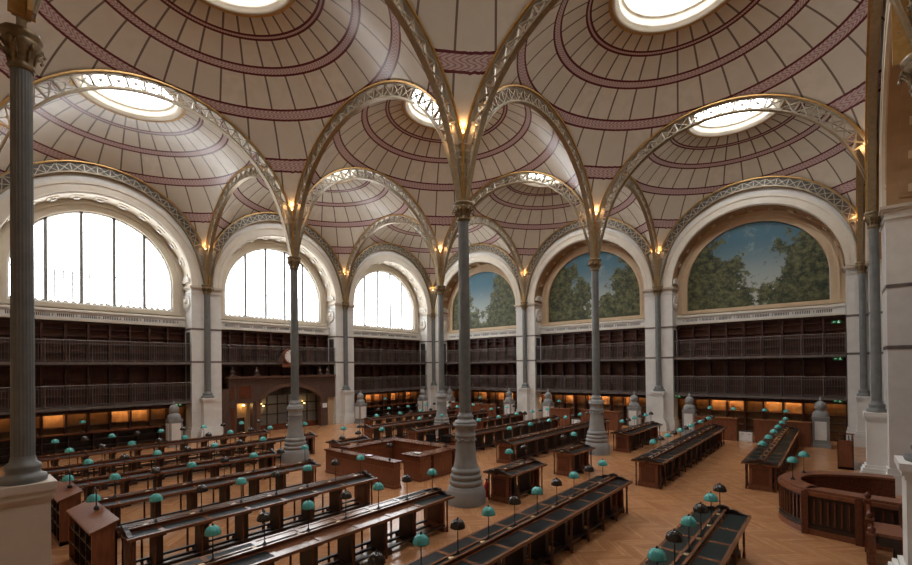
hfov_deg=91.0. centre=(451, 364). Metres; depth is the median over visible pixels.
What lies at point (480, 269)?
trim
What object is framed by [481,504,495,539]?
desk lamp
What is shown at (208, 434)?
desk lamp
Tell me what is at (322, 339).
bookcase
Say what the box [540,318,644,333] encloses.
frieze
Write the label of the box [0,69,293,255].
arch
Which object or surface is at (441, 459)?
countertop
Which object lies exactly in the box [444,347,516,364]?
gallery balcony
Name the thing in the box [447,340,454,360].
bookcase
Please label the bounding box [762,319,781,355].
bookcase
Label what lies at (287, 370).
bookcase
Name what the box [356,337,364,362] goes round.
bookcase
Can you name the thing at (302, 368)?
bookcase
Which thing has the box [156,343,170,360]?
grille
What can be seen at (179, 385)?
grille
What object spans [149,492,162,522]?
desk lamp
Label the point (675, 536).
desk lamp
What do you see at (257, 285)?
window
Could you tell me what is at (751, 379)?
grille
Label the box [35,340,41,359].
grille
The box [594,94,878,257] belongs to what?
arch
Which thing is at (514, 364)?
bookcase
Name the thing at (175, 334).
bookcase
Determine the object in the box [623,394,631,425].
bookcase
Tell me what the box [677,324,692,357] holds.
bookcase
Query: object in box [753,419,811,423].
countertop
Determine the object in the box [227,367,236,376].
finial
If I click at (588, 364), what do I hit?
bookcase
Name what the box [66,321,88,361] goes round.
bookcase
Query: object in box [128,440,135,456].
desk lamp
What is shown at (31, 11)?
arch
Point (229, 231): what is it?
arch
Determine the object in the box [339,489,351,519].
desk lamp
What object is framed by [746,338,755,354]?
grille
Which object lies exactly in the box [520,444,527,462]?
desk lamp
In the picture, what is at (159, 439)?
desk lamp
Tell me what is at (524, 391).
column
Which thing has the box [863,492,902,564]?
wooden barrier
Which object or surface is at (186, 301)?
medallion
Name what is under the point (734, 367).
bookcase
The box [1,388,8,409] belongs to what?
grille
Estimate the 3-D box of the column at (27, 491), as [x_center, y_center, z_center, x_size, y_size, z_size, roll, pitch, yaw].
[-5.637,-1.266,5.891,0.780,10.000,0.780,-1,-1,41]
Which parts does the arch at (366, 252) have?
web plate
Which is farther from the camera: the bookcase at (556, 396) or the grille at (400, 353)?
the grille at (400, 353)
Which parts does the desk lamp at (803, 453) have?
lamp shade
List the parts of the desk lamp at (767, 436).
lamp shade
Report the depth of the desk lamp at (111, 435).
16.23 m
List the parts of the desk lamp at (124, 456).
lamp shade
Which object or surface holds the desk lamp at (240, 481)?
on the desk at (130, 533)
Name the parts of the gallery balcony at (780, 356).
handrail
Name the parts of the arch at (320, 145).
scroll plate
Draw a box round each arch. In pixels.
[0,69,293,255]
[0,160,206,283]
[7,0,35,22]
[25,0,464,199]
[205,165,289,284]
[209,212,345,301]
[291,80,456,255]
[298,167,441,284]
[344,214,437,300]
[346,243,434,312]
[431,244,522,312]
[439,171,590,284]
[444,216,524,301]
[461,0,911,199]
[468,84,596,258]
[523,217,655,301]
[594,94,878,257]
[598,173,658,285]
[657,176,864,285]
[856,134,865,261]
[865,0,911,211]
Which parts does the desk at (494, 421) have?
panel, panel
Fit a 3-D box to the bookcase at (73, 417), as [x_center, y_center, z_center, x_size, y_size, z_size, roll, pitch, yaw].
[-16.911,3.012,20.252,0.360,1.880,0.800,-1,-1,41]
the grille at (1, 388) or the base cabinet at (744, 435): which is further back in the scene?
the base cabinet at (744, 435)
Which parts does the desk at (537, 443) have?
panel, foot rail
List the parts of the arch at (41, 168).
web plate, scroll plate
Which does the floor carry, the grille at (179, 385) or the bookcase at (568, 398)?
the bookcase at (568, 398)
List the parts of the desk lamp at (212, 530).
lamp shade, stem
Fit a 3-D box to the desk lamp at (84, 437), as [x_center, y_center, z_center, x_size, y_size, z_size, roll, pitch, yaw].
[-12.834,2.757,15.690,0.233,0.560,0.233,-1,0,20]
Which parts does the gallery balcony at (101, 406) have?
post, handrail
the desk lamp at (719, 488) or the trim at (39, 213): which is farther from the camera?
the trim at (39, 213)
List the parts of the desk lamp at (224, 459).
lamp shade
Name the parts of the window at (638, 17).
pane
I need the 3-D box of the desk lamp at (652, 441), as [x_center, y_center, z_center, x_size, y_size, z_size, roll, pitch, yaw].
[6.227,2.543,13.810,0.233,0.560,0.233,-1,0,21]
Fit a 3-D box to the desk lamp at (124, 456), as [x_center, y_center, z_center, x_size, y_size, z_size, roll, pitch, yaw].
[-8.921,2.692,12.234,0.233,0.560,0.233,-1,0,32]
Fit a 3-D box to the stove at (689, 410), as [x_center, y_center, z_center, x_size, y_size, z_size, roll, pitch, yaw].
[12.468,2.557,23.430,0.680,2.210,0.680,-1,-1,41]
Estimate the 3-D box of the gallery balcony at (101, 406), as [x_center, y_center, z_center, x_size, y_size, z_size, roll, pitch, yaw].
[-15.973,1.443,20.496,0.760,1.160,7.220,-1,-1,41]
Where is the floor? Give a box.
[0,414,902,564]
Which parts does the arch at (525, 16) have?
scroll plate, scroll plate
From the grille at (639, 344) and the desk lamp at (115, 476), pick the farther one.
the grille at (639, 344)
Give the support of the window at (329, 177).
attached to the ceiling
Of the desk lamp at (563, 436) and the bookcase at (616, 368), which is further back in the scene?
the bookcase at (616, 368)
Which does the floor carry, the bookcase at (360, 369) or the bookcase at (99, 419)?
the bookcase at (99, 419)
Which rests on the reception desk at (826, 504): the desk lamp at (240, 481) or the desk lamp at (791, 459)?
the desk lamp at (791, 459)
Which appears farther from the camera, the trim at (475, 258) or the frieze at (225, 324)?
the trim at (475, 258)
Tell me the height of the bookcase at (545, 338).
1.880 m
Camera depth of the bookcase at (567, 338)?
30.13 m
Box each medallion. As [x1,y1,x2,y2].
[182,276,189,310]
[326,296,333,322]
[418,308,425,329]
[443,308,447,329]
[535,296,542,321]
[673,278,678,310]
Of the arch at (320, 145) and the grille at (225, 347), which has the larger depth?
the grille at (225, 347)
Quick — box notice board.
[323,403,326,425]
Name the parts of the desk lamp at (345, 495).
lamp shade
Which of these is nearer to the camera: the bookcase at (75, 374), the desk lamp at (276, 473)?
the desk lamp at (276, 473)
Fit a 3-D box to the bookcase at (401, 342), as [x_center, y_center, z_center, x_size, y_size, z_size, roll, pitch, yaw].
[-4.018,-1.083,35.270,0.360,1.880,0.800,-1,-1,41]
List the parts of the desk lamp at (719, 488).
lamp shade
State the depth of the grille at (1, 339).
17.88 m
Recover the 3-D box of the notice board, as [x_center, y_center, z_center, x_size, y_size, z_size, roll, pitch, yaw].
[-8.108,3.192,28.770,0.278,1.450,0.260,-1,0,-11]
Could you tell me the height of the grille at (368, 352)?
0.880 m
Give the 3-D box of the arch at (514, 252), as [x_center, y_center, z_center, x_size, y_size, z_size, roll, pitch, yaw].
[2.236,-6.696,27.746,0.260,4.750,8.622,-1,-1,41]
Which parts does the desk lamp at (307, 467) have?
lamp shade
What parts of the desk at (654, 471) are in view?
leg, panel, leg, leg, leather panel, leather panel, leg, leather panel, leather panel, foot rail, foot rail, leg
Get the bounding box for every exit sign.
[831,315,840,323]
[833,357,842,359]
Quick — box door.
[237,403,246,432]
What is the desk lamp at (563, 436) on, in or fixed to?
on the desk at (569, 458)
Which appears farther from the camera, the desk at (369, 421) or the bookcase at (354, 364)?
the bookcase at (354, 364)
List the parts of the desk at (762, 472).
leg, leather panel, leather panel, panel, leather panel, leg, leg, leather panel, leather panel, leather panel, foot rail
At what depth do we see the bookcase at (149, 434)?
19.40 m
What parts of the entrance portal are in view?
cornice, pane, door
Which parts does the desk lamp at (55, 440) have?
lamp shade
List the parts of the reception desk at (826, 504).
slat panel, slat panel, slat panel, slat panel, slat panel, slat panel, slat panel, slat panel, panel, slat panel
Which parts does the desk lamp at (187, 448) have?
lamp shade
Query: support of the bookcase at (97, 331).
attached to the wall at (194, 329)
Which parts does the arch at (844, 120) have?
scroll plate, scroll plate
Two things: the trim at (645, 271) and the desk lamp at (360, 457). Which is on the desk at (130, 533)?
the desk lamp at (360, 457)
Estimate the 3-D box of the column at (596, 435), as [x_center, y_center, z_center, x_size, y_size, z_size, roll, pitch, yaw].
[6.039,-1.302,18.732,1.055,10.000,1.055,-1,0,1]
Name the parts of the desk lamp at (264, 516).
lamp shade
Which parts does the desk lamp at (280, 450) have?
lamp shade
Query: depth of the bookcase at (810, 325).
21.75 m
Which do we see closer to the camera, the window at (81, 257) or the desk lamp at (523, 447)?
the desk lamp at (523, 447)
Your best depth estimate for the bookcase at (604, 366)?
28.52 m
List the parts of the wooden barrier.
post, rail, post, post, seat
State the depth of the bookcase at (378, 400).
33.62 m
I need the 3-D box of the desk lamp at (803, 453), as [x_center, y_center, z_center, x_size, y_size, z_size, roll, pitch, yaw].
[8.717,2.388,11.080,0.233,0.560,0.233,0,0,-36]
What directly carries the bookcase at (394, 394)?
on the floor
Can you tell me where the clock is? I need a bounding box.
[277,349,302,366]
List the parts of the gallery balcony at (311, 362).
handrail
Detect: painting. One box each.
[453,272,515,329]
[549,252,639,321]
[688,221,829,310]
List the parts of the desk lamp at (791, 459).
lamp shade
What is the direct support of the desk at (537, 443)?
on the floor
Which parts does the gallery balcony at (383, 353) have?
handrail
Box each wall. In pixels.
[0,173,431,438]
[435,187,869,440]
[865,28,911,495]
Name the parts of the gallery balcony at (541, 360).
handrail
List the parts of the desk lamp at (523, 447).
lamp shade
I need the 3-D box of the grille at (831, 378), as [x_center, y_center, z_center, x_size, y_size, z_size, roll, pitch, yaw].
[17.509,1.008,20.463,0.611,0.880,0.016,-1,-1,41]
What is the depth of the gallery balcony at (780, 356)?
22.13 m
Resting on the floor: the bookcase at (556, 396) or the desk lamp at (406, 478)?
the bookcase at (556, 396)
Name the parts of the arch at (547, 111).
scroll plate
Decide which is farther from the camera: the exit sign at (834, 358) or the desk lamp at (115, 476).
the exit sign at (834, 358)
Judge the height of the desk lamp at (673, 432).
0.560 m
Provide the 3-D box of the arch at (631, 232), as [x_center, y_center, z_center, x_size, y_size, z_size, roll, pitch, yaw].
[8.293,-6.758,28.107,8.622,4.750,0.260,-1,-1,41]
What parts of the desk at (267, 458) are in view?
leather panel, leather panel, leather panel, leather panel, panel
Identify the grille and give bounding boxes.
[1,339,8,359]
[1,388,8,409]
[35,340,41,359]
[35,387,38,407]
[48,387,66,406]
[54,340,66,359]
[72,341,89,359]
[72,386,84,405]
[95,341,111,359]
[95,385,109,403]
[119,342,132,359]
[119,385,132,402]
[137,343,149,359]
[137,384,149,401]
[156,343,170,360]
[156,383,170,400]
[174,344,185,360]
[177,383,183,399]
[223,345,234,360]
[238,346,247,360]
[252,346,262,360]
[267,347,275,360]
[304,348,311,360]
[314,348,322,360]
[326,348,331,360]
[365,378,367,389]
[367,350,370,360]
[375,377,379,388]
[381,350,387,361]
[397,350,403,361]
[405,376,409,386]
[413,351,416,361]
[450,351,455,360]
[473,350,479,360]
[508,348,515,359]
[540,376,545,388]
[548,376,556,388]
[560,376,567,388]
[581,345,590,357]
[583,376,589,389]
[606,376,616,389]
[619,376,629,390]
[622,343,629,356]
[632,343,641,356]
[676,377,688,391]
[692,377,700,391]
[708,339,721,354]
[711,377,717,392]
[726,377,737,392]
[730,338,739,354]
[744,377,758,393]
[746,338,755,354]
[763,377,778,394]
[765,337,777,353]
[782,336,798,353]
[783,377,796,394]
[803,335,819,352]
[804,377,820,395]
[825,334,842,352]
[826,378,843,395]
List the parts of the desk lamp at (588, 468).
lamp shade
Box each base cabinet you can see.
[572,418,579,423]
[739,430,753,441]
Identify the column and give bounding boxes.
[0,17,57,564]
[198,248,221,437]
[281,208,309,463]
[340,273,354,423]
[430,293,437,409]
[434,250,451,435]
[447,130,485,507]
[517,274,531,419]
[585,213,610,455]
[648,252,668,431]
[853,240,870,446]
[860,210,887,474]
[888,53,911,564]
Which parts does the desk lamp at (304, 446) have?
lamp shade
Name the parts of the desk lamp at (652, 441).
lamp shade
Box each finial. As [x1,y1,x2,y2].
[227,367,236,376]
[252,367,260,375]
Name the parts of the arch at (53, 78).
scroll plate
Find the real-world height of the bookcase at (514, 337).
1.880 m
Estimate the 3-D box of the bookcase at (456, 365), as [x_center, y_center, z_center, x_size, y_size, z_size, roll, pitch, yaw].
[0.714,0.853,36.171,0.800,1.880,0.360,-1,-1,41]
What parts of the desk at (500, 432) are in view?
panel, panel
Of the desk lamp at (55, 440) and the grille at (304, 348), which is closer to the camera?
the desk lamp at (55, 440)
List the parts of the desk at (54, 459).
leather panel, foot rail, foot rail, foot rail, panel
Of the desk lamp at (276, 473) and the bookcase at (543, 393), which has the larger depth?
the bookcase at (543, 393)
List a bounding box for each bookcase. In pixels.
[0,317,9,361]
[0,365,9,410]
[0,414,9,438]
[0,425,160,466]
[35,319,41,361]
[35,365,41,408]
[35,412,41,435]
[41,319,65,361]
[41,411,65,435]
[42,365,65,407]
[51,481,82,546]
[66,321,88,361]
[66,365,88,406]
[66,410,88,432]
[66,502,119,564]
[88,322,109,361]
[89,365,109,405]
[89,408,110,430]
[110,323,130,361]
[110,365,130,403]
[110,407,130,428]
[130,324,149,361]
[131,365,149,402]
[131,406,149,427]
[150,325,167,361]
[150,365,167,401]
[150,405,167,441]
[168,326,184,361]
[168,365,185,400]
[168,404,185,426]
[221,329,229,361]
[221,364,229,388]
[230,330,244,361]
[230,364,244,376]
[244,331,257,361]
[245,364,257,375]
[258,331,270,361]
[258,364,270,375]
[271,332,282,361]
[271,364,283,375]
[283,333,290,350]
[284,367,290,375]
[298,334,306,361]
[299,364,306,374]
[307,334,317,361]
[307,364,317,374]
[318,335,327,360]
[318,364,327,373]
[354,337,355,362]
[354,364,355,390]
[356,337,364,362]
[356,364,364,390]
[365,337,373,362]
[365,364,373,389]
[365,392,373,405]
[367,402,417,419]
[374,338,381,362]
[374,364,381,389]
[374,392,382,405]
[382,338,389,362]
[382,364,389,388]
[382,391,390,404]
[390,339,397,362]
[390,364,397,388]
[390,391,397,403]
[398,339,405,362]
[398,364,405,387]
[398,390,405,402]
[405,340,412,362]
[406,364,412,387]
[406,390,412,402]
[413,340,419,362]
[413,364,419,386]
[413,389,419,401]
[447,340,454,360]
[447,364,454,386]
[454,339,458,361]
[455,364,458,385]
[455,389,458,401]
[470,338,477,361]
[470,364,478,386]
[471,390,478,402]
[478,338,486,361]
[478,363,486,387]
[479,390,486,403]
[486,337,494,361]
[487,363,494,387]
[487,390,496,403]
[495,337,503,360]
[495,363,503,387]
[496,390,504,415]
[504,336,512,360]
[504,363,512,387]
[504,391,513,400]
[513,336,515,360]
[513,363,516,387]
[514,391,516,412]
[541,334,551,359]
[541,362,551,388]
[542,392,551,402]
[551,333,561,359]
[552,362,562,389]
[552,392,563,407]
[562,332,573,359]
[562,362,573,389]
[563,392,573,417]
[573,331,584,359]
[574,362,585,389]
[574,393,585,417]
[585,331,591,359]
[585,361,591,389]
[586,393,591,409]
[599,330,609,358]
[600,361,609,390]
[600,393,609,410]
[609,329,621,358]
[610,361,622,390]
[610,394,622,424]
[622,328,635,358]
[622,361,635,391]
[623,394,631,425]
[635,328,644,357]
[636,360,645,391]
[636,395,645,422]
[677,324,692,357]
[677,360,692,392]
[678,396,693,427]
[693,323,708,356]
[693,359,709,393]
[694,396,709,415]
[709,322,725,356]
[709,359,726,393]
[710,397,727,416]
[726,321,743,356]
[726,359,743,393]
[727,397,744,433]
[744,320,762,355]
[744,358,762,394]
[745,398,763,429]
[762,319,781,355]
[763,358,782,394]
[763,398,782,419]
[782,317,801,354]
[782,358,802,395]
[783,399,803,420]
[802,316,823,354]
[803,357,824,396]
[803,400,824,438]
[823,315,845,354]
[824,357,846,396]
[825,400,847,440]
[836,433,854,469]
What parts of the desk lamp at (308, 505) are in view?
lamp shade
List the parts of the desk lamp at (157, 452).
lamp shade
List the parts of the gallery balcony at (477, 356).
handrail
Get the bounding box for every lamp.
[51,438,59,454]
[61,469,74,487]
[64,447,74,464]
[79,419,85,432]
[80,435,88,450]
[83,458,93,478]
[86,487,100,509]
[97,443,106,460]
[108,433,115,447]
[109,472,120,496]
[119,453,128,473]
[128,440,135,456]
[134,430,140,444]
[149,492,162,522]
[150,466,160,489]
[152,449,161,467]
[155,437,162,449]
[183,445,190,463]
[186,461,196,482]
[195,483,207,511]
[204,523,220,562]
[205,432,211,446]
[210,442,218,459]
[219,456,228,476]
[227,429,233,443]
[235,476,246,502]
[236,439,243,455]
[249,451,257,471]
[257,510,271,545]
[259,436,266,451]
[271,469,281,494]
[276,447,284,466]
[301,444,308,461]
[301,499,314,531]
[302,463,312,486]
[331,458,339,480]
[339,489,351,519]
[356,453,364,474]
[367,550,385,564]
[373,481,383,509]
[386,442,392,459]
[402,474,411,499]
[412,532,428,564]
[427,467,436,491]
[450,517,464,555]
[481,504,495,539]
[505,448,512,467]
[507,425,511,439]
[508,494,520,526]
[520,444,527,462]
[531,485,542,514]
[551,477,561,504]
[560,434,566,447]
[568,470,578,496]
[584,464,593,488]
[598,458,607,481]
[647,545,666,564]
[649,438,656,455]
[657,435,664,452]
[664,432,670,448]
[665,528,683,564]
[671,430,677,445]
[677,427,683,442]
[680,514,696,551]
[693,502,708,536]
[704,491,717,523]
[713,482,726,512]
[758,440,766,458]
[764,433,772,450]
[770,428,777,443]
[774,424,781,438]
[787,455,798,479]
[798,450,808,472]
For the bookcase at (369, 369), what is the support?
attached to the wall at (194, 329)
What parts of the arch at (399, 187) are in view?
scroll plate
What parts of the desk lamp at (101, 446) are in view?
lamp shade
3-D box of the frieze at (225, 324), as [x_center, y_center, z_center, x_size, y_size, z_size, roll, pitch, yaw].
[-10.700,-2.326,27.428,0.520,0.720,7.200,-1,-1,41]
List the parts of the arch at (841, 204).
scroll plate, web plate, scroll plate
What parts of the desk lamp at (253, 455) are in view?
lamp shade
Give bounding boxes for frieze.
[0,303,185,326]
[221,319,328,334]
[354,329,420,339]
[446,328,515,339]
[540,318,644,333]
[676,302,845,324]
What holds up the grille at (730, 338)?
attached to the gallery balcony at (780, 356)
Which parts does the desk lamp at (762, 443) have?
lamp shade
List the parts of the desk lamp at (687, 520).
lamp shade, stem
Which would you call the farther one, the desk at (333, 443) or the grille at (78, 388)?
the grille at (78, 388)
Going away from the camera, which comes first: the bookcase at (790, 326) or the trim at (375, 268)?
the bookcase at (790, 326)
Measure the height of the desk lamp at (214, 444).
0.560 m
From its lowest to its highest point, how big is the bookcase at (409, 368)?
1.880 m
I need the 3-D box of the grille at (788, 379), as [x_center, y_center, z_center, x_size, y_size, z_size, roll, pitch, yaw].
[16.308,1.028,21.500,0.611,0.880,0.016,-1,-1,41]
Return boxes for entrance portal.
[222,375,335,434]
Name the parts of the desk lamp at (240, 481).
lamp shade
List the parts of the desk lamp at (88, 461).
lamp shade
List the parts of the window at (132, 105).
pane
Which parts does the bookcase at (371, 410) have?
shelf, shelf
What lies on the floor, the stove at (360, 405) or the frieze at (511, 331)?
the stove at (360, 405)
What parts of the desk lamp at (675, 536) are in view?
lamp shade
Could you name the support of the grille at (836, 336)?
attached to the gallery balcony at (780, 356)
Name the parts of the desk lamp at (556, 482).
lamp shade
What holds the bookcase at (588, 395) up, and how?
on the floor
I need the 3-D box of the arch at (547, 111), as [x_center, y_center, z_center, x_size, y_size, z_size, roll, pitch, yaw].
[3.139,-6.789,15.476,0.260,4.750,8.622,-1,-1,41]
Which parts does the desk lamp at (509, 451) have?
lamp shade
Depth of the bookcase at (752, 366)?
23.33 m
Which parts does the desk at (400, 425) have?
panel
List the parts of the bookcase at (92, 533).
shelf, shelf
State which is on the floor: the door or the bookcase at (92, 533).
the bookcase at (92, 533)
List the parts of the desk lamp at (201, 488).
lamp shade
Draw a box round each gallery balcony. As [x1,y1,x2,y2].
[0,338,190,365]
[0,382,190,414]
[221,344,334,364]
[354,349,426,364]
[354,375,426,392]
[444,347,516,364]
[444,375,516,390]
[536,341,644,362]
[536,375,645,394]
[674,332,846,360]
[674,375,847,401]
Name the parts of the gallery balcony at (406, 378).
handrail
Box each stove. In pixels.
[165,401,183,447]
[354,390,366,423]
[417,387,427,415]
[447,387,454,408]
[503,389,515,420]
[542,390,554,416]
[627,392,640,426]
[681,393,697,434]
[811,396,830,448]
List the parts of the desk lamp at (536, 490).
lamp shade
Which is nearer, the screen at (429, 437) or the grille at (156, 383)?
the screen at (429, 437)
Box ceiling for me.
[0,0,886,285]
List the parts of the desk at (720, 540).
leather panel, leather panel, leather panel, leather panel, leather panel, leather panel, leather panel, leather panel, leg, foot rail, panel, leg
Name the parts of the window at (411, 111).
pane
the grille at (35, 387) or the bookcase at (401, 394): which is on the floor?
the bookcase at (401, 394)
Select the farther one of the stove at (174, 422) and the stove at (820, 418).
the stove at (174, 422)
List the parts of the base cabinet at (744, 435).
door, door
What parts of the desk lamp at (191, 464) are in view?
lamp shade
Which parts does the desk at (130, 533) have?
leg, panel, leg, leg, leather panel, leg, leather panel, leather panel, leg, leg, leather panel, leg, leather panel, leg, foot rail, foot rail, leather panel, foot rail, leather panel, foot rail, leg, leather panel, leg, leg, leather panel, leg, leather panel, panel, leg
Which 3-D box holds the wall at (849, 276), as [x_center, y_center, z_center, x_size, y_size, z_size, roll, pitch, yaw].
[8.861,-3.364,28.701,27.780,14.200,1.610,-1,-1,41]
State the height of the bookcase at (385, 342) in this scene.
1.880 m
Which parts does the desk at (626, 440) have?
panel, foot rail, panel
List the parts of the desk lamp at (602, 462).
lamp shade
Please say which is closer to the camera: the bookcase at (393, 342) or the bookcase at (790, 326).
the bookcase at (790, 326)
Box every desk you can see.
[36,429,269,480]
[41,432,317,490]
[71,449,279,507]
[82,458,320,538]
[117,471,377,564]
[175,487,453,564]
[326,435,371,448]
[361,407,458,433]
[362,409,489,441]
[403,422,453,442]
[404,473,632,564]
[442,415,561,449]
[474,411,526,428]
[483,458,546,504]
[493,417,610,463]
[550,442,594,475]
[610,421,662,452]
[631,423,726,488]
[639,504,750,564]
[741,425,800,492]
[778,471,902,554]
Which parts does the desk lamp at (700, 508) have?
lamp shade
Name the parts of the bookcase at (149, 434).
shelf, shelf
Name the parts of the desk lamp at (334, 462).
lamp shade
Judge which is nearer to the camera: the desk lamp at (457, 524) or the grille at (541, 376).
the desk lamp at (457, 524)
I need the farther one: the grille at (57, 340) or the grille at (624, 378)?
the grille at (624, 378)
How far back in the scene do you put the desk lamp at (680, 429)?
16.13 m
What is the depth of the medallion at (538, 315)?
30.80 m
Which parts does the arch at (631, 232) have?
scroll plate, web plate, scroll plate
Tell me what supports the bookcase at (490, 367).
attached to the wall at (849, 276)
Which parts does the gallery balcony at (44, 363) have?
handrail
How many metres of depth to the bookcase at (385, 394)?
34.22 m
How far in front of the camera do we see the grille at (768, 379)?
22.05 m
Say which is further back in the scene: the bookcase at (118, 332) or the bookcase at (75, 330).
the bookcase at (118, 332)
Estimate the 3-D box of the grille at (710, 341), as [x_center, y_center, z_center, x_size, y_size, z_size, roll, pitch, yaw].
[13.884,-0.912,23.586,0.611,0.880,0.016,-1,-1,41]
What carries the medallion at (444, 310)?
attached to the wall at (849, 276)
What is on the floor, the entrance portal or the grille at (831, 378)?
the entrance portal
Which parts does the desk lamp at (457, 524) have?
lamp shade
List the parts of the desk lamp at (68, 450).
lamp shade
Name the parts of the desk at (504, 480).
leg, panel, leather panel, foot rail, leather panel, leg, panel, leg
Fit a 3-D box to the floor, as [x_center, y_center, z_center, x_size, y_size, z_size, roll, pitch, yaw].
[-1.230,3.801,15.110,31.600,0.100,35.600,-1,-1,41]
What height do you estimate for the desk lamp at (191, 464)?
0.560 m
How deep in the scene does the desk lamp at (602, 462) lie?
10.80 m
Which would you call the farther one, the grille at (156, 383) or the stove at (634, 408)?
the stove at (634, 408)
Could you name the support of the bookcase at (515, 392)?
on the floor
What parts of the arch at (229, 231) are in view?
scroll plate, web plate, scroll plate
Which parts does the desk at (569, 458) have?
panel, leg, panel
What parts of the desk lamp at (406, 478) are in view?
lamp shade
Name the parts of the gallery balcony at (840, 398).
handrail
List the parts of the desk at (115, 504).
leather panel, leather panel, leg, leg, leather panel, leg, leg, leather panel, foot rail, leather panel, leather panel, leg, leather panel, panel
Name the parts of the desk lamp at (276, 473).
lamp shade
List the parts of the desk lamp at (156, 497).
lamp shade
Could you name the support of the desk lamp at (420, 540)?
on the desk at (532, 537)
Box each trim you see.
[0,180,200,285]
[0,202,180,315]
[212,226,341,302]
[221,242,325,326]
[348,254,430,313]
[354,266,417,332]
[435,255,520,313]
[448,266,515,332]
[528,231,652,302]
[543,245,644,325]
[663,193,856,286]
[680,213,839,314]
[865,222,868,260]
[879,0,891,207]
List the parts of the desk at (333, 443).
panel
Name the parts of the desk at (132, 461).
leather panel, leather panel, leg, leather panel, leather panel, leather panel, foot rail, foot rail, panel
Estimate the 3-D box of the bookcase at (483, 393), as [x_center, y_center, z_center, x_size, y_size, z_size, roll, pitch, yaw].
[2.553,2.903,34.589,0.800,1.880,0.360,-1,-1,41]
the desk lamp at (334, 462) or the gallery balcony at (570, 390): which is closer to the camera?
the desk lamp at (334, 462)
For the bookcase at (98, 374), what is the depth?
21.00 m
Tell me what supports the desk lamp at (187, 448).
on the desk at (267, 458)
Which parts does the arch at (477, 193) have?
scroll plate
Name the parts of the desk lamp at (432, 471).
lamp shade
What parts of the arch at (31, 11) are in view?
scroll plate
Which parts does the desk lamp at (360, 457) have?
lamp shade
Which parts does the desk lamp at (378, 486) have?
lamp shade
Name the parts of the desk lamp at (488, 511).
lamp shade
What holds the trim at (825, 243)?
attached to the wall at (849, 276)
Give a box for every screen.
[426,434,435,443]
[441,436,450,446]
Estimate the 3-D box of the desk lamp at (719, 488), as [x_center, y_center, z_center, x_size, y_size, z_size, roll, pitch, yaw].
[5.106,2.518,8.517,0.233,0.560,0.233,-1,0,19]
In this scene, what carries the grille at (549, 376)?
attached to the gallery balcony at (570, 390)
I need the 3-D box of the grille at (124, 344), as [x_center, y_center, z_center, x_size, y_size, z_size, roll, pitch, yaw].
[-15.212,-0.622,20.882,0.016,0.880,0.611,-1,-1,41]
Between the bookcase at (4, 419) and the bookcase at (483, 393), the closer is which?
the bookcase at (4, 419)
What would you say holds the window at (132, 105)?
attached to the ceiling
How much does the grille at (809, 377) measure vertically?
0.880 m
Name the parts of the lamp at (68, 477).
lamp shade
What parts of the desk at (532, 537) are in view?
leather panel, leather panel, leather panel, leather panel, leather panel, leather panel, leather panel, leg, leather panel, leather panel, leg, leather panel, leather panel, leather panel, leg, foot rail, leather panel, foot rail, leather panel, leg, leather panel, leather panel, leg, leather panel, leg, panel, leather panel, leg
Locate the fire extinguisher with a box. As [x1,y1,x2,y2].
[484,478,488,496]
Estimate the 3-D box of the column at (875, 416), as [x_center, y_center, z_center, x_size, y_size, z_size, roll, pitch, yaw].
[12.473,-1.408,13.179,0.780,10.000,0.780,-1,-1,41]
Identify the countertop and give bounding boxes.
[0,425,160,441]
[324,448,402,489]
[339,439,392,458]
[367,402,417,406]
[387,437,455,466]
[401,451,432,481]
[423,448,453,477]
[451,402,496,417]
[452,402,496,405]
[549,408,572,409]
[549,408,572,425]
[580,409,621,412]
[580,409,621,430]
[693,415,738,419]
[693,415,738,440]
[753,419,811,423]
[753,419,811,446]
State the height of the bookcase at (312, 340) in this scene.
1.880 m
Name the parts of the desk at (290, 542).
leather panel, leather panel, leather panel, leg, leg, leg, leg, foot rail, foot rail, leg, foot rail, leather panel, leg, leather panel, panel, leg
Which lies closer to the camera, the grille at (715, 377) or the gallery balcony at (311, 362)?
the grille at (715, 377)
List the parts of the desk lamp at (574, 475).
lamp shade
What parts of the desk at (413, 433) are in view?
panel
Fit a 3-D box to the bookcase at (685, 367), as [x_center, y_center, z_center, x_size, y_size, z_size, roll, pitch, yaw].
[13.280,0.646,25.326,0.800,1.880,0.360,-1,-1,41]
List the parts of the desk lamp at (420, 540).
lamp shade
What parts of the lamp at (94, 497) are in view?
lamp shade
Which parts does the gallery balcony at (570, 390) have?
handrail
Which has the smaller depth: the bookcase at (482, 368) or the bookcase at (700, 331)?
the bookcase at (700, 331)
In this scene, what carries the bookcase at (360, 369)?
attached to the wall at (194, 329)
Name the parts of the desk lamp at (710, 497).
lamp shade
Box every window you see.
[6,211,172,311]
[69,75,185,122]
[199,0,295,17]
[225,248,319,322]
[320,170,359,183]
[353,271,413,330]
[401,88,488,130]
[517,174,563,187]
[608,0,729,35]
[684,99,785,137]
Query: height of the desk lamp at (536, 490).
0.560 m
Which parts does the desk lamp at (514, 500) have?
lamp shade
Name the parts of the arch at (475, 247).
web plate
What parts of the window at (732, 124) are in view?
pane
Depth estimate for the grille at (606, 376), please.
27.17 m
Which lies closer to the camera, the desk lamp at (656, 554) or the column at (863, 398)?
the desk lamp at (656, 554)
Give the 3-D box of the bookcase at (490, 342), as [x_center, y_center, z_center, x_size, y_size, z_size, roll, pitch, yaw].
[3.115,-1.167,34.094,0.800,1.880,0.360,-1,-1,41]
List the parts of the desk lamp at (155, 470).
lamp shade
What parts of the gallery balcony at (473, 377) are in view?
handrail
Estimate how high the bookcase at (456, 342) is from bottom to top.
1.880 m
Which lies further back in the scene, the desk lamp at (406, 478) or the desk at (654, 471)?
the desk at (654, 471)
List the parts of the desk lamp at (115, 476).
lamp shade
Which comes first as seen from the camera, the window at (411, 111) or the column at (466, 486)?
the column at (466, 486)

